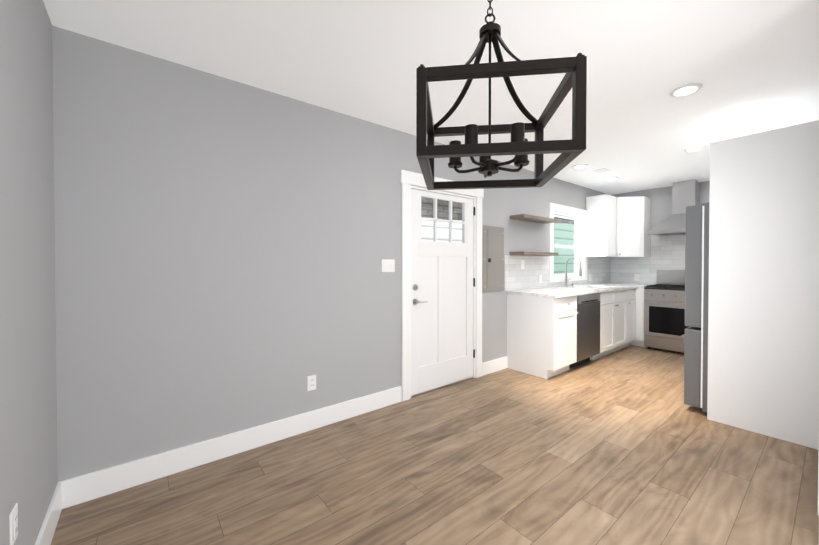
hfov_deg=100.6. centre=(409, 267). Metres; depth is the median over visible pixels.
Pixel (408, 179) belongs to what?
door frame
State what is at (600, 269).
tile backsplash
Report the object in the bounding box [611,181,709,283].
wall
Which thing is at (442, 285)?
door
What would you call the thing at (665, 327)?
range
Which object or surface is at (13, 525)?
outlet
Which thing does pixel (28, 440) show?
wall
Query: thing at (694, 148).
recessed light
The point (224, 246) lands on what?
wall
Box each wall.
[0,0,57,544]
[52,26,608,481]
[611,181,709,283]
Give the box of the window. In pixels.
[549,202,586,281]
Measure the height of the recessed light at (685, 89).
0.013 m
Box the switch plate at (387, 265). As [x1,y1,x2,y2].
[381,259,394,271]
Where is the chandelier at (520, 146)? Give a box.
[416,0,586,189]
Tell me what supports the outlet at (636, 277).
attached to the tile backsplash at (667, 252)
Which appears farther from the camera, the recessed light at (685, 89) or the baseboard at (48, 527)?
the recessed light at (685, 89)
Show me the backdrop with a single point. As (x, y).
(569, 223)
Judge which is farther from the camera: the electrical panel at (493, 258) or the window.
the window
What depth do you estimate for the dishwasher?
4.21 m
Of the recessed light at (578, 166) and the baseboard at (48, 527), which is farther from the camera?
the recessed light at (578, 166)
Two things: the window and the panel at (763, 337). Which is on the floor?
the panel at (763, 337)
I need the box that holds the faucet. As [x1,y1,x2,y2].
[564,258,581,286]
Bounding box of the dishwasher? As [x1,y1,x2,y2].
[569,293,599,368]
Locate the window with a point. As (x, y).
(576, 246)
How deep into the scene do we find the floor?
2.01 m
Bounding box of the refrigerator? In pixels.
[680,202,708,412]
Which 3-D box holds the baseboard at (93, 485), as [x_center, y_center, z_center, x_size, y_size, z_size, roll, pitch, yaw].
[-0.316,1.178,2.977,3.878,0.145,0.016,-1,1,-38]
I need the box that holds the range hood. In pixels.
[648,179,699,235]
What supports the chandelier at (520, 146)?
hanging from the ceiling
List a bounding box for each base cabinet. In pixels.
[507,294,577,378]
[578,286,645,360]
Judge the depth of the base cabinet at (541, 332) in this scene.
3.91 m
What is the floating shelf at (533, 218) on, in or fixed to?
attached to the wall at (224, 246)
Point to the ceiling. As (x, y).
(752, 66)
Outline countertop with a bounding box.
[506,282,654,297]
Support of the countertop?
on the base cabinet at (541, 332)
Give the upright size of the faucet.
0.423 m
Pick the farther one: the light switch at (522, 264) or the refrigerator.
the light switch at (522, 264)
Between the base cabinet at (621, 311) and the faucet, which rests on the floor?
the base cabinet at (621, 311)
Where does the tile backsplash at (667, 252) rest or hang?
attached to the wall at (661, 204)
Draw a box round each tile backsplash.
[505,255,612,290]
[613,234,684,283]
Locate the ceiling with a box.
[43,0,818,194]
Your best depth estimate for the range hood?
5.04 m
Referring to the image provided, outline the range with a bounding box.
[644,269,688,352]
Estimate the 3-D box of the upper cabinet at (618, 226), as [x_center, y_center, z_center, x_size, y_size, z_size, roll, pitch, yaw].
[3.402,-0.649,5.522,0.969,0.962,0.610,-1,1,-38]
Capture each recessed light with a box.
[572,164,587,168]
[669,83,702,96]
[683,145,705,151]
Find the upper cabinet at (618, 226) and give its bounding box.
[586,194,650,257]
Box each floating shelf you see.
[510,214,558,223]
[510,251,557,255]
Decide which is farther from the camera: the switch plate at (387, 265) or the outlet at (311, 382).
the switch plate at (387, 265)
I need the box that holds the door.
[411,189,474,396]
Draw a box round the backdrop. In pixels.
[421,197,573,273]
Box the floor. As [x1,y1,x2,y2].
[51,345,818,544]
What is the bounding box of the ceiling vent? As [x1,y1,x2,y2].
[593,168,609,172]
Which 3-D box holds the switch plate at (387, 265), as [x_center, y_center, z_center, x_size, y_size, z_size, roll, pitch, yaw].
[-0.192,-0.016,3.066,0.144,0.115,0.010,-1,1,-38]
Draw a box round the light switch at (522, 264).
[521,260,524,268]
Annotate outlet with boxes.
[9,503,17,544]
[307,375,315,390]
[634,274,638,280]
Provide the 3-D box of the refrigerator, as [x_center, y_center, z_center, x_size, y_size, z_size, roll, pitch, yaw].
[2.980,0.350,2.971,0.910,1.800,0.826,-1,1,-38]
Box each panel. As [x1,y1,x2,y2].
[482,225,503,292]
[707,120,818,449]
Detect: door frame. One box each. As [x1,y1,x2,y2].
[400,170,483,401]
[818,448,818,515]
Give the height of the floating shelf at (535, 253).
0.040 m
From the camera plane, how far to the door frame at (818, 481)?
1.53 m
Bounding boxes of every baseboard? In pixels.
[35,483,61,544]
[57,356,507,508]

